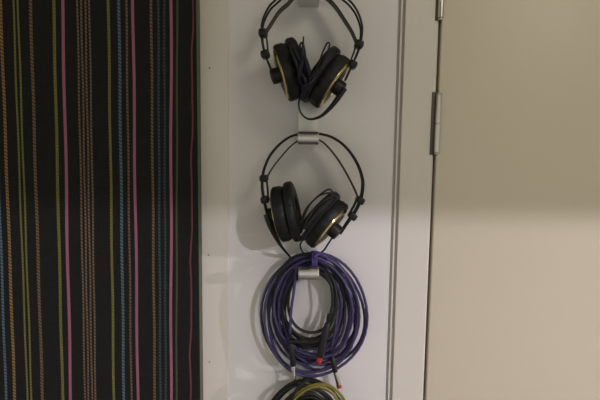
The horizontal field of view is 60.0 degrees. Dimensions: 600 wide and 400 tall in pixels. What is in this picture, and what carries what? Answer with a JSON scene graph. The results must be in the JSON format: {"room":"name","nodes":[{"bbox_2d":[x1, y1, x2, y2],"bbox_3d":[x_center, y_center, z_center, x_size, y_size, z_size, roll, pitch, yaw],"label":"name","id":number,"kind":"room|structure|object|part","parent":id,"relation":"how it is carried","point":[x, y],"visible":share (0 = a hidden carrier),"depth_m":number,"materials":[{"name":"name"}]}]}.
{"room":"recording studio","nodes":[
{"label":"recording studio","id":0,"kind":"room"},
{"bbox_2d":[200,0,404,399],"bbox_3d":[-1.020,0.163,0.932,2.364,2.550,0.103,1,6,0],"label":"wall","id":1,"kind":"structure","parent":0,"point":[261,115],"depth_m":0.86,"materials":[{"name":"white paint"}]},
{"bbox_2d":[0,0,202,399],"bbox_3d":[-0.758,0.247,0.873,1.191,2.396,0.031,1,6,0],"label":"fabric panel","id":2,"kind":"object","parent":1,"relation":"attached to","point":[101,201],"visible":1,"depth_m":0.83,"materials":[{"name":"black fabric"}]},
{"bbox_2d":[298,358,316,396],"bbox_3d":[0.013,0.309,0.864,0.032,0.080,0.066,1,6,0],"label":"wall hook","id":3,"kind":"object","parent":1,"relation":"attached to","point":[301,367],"visible":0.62,"depth_m":0.89,"materials":[{"name":"metal"}]},
{"bbox_2d":[271,376,340,399],"bbox_3d":[0.011,0.413,0.869,0.164,0.251,0.036,1,6,0],"label":"cable","id":4,"kind":"object","parent":3,"relation":"hanging from","point":[289,386],"visible":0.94,"depth_m":0.85,"materials":[{"name":"rubber"}]},
{"bbox_2d":[284,378,345,399],"bbox_3d":[0.017,0.411,0.871,0.152,0.232,0.038,1,6,0],"label":"cable","id":5,"kind":"object","parent":3,"relation":"hanging from","point":[324,386],"visible":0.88,"depth_m":0.84,"materials":[{"name":"rubber"}]},
{"bbox_2d":[298,100,318,144],"bbox_3d":[0.013,-0.127,0.818,0.032,0.080,0.066,1,6,0],"label":"wall hook","id":6,"kind":"object","parent":1,"relation":"attached to","point":[308,134],"visible":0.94,"depth_m":0.84,"materials":[{"name":"metal"}]},
{"bbox_3d":[0.013,-0.130,0.846,0.032,0.080,0.010,1,6,0],"label":"mounting plate","id":7,"kind":"part","parent":6,"relation":"part of","materials":[{"name":"metal"}]},
{"bbox_2d":[259,133,364,257],"bbox_3d":[0.019,-0.001,0.806,0.164,0.208,0.110,1,6,0],"label":"headphones","id":8,"kind":"object","parent":6,"relation":"hanging from","point":[284,220],"visible":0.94,"depth_m":0.79,"materials":[{"name":"black plastic"}]},
{"bbox_3d":[-0.051,-0.015,0.813,0.005,0.029,0.014,1,6,0],"label":"elastic cord","id":9,"kind":"part","parent":8,"relation":"part of","materials":[{"name":"black rubber"}]},
{"bbox_2d":[265,181,301,241],"bbox_3d":[-0.024,0.018,0.812,0.060,0.095,0.096,1,6,0],"label":"ear cup","id":10,"kind":"object","parent":8,"relation":"on","point":[283,219],"depth_m":0.78,"materials":[{"name":"black leather"}]},
{"bbox_2d":[300,191,347,247],"bbox_3d":[0.035,0.031,0.816,0.082,0.090,0.096,1,6,0],"label":"ear cup","id":11,"kind":"object","parent":8,"relation":"on","point":[324,221],"depth_m":0.78,"materials":[{"name":"black plastic"}]},
{"bbox_3d":[0.084,0.009,0.815,0.013,0.024,0.014,1,6,0],"label":"elastic cord","id":12,"kind":"part","parent":8,"relation":"part of","materials":[{"name":"black rubber"}]},
{"bbox_2d":[298,241,318,279],"bbox_3d":[0.014,0.084,0.840,0.032,0.080,0.066,1,6,0],"label":"wall hook","id":13,"kind":"object","parent":1,"relation":"attached to","point":[304,273],"visible":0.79,"depth_m":0.81,"materials":[{"name":"metal"}]},
{"bbox_2d":[271,253,345,363],"bbox_3d":[0.014,0.173,0.845,0.124,0.178,0.040,1,6,0],"label":"cable","id":14,"kind":"object","parent":13,"relation":"hanging from","point":[320,341],"visible":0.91,"depth_m":0.84,"materials":[{"name":"rubber"}]},
{"bbox_3d":[0.014,0.080,0.868,0.032,0.080,0.010,1,6,0],"label":"mounting plate","id":15,"kind":"part","parent":13,"relation":"part of","materials":[{"name":"metal"}]},
{"bbox_2d":[260,251,368,388],"bbox_3d":[0.023,0.198,0.855,0.180,0.236,0.050,1,6,0],"label":"cable","id":16,"kind":"object","parent":13,"relation":"hanging from","point":[297,355],"visible":0.96,"depth_m":0.86,"materials":[{"name":"rubber"}]},
{"bbox_2d":[299,0,319,6],"bbox_3d":[0.015,-0.344,0.795,0.032,0.080,0.066,1,6,0],"label":"wall hook","id":17,"kind":"object","parent":1,"relation":"attached to","point":[302,3],"visible":1,"depth_m":0.81,"materials":[{"name":"metal"}]},
{"bbox_2d":[258,0,363,119],"bbox_3d":[0.017,-0.224,0.782,0.159,0.207,0.111,1,6,0],"label":"headphones","id":18,"kind":"object","parent":17,"relation":"hanging from","point":[292,70],"visible":1,"depth_m":0.76,"materials":[{"name":"black plastic"}]},
{"bbox_2d":[269,37,305,101],"bbox_3d":[-0.015,-0.198,0.792,0.064,0.095,0.096,1,6,0],"label":"ear cup","id":19,"kind":"object","parent":18,"relation":"on","point":[287,56],"depth_m":0.75,"materials":[{"name":"black leather"}]},
{"bbox_2d":[300,46,349,107],"bbox_3d":[0.038,-0.186,0.792,0.076,0.092,0.096,1,6,0],"label":"ear cup","id":20,"kind":"object","parent":18,"relation":"on","point":[325,78],"depth_m":0.75,"materials":[{"name":"black leather"}]},
{"bbox_2d":[387,0,402,399],"bbox_3d":[0.153,0.382,0.908,0.003,2.155,0.008,1,6,0],"label":"trim","id":21,"kind":"structure","parent":1,"relation":"attached to","point":[401,1],"depth_m":0.86,"materials":[{"name":"paint"}]},
{"bbox_3d":[3.579,0.231,0.934,6.836,2.550,0.100,1,6,0],"label":"wall","id":22,"kind":"structure","parent":0,"visible":0},
{"bbox_2d":[391,0,438,399],"bbox_3d":[0.670,0.387,0.954,1.023,2.150,0.102,1,6,0],"label":"trim","id":23,"kind":"structure","parent":22,"relation":"attached to","point":[420,40],"depth_m":0.86,"materials":[{"name":"paint"}]},
{"bbox_2d":[423,0,599,399],"bbox_3d":[0.661,0.422,0.924,0.911,2.074,0.052,1,6,0],"label":"door","id":24,"kind":"structure","parent":22,"relation":"in","point":[513,313],"depth_m":0.86,"materials":[{"name":"beige paint"}]}
]}

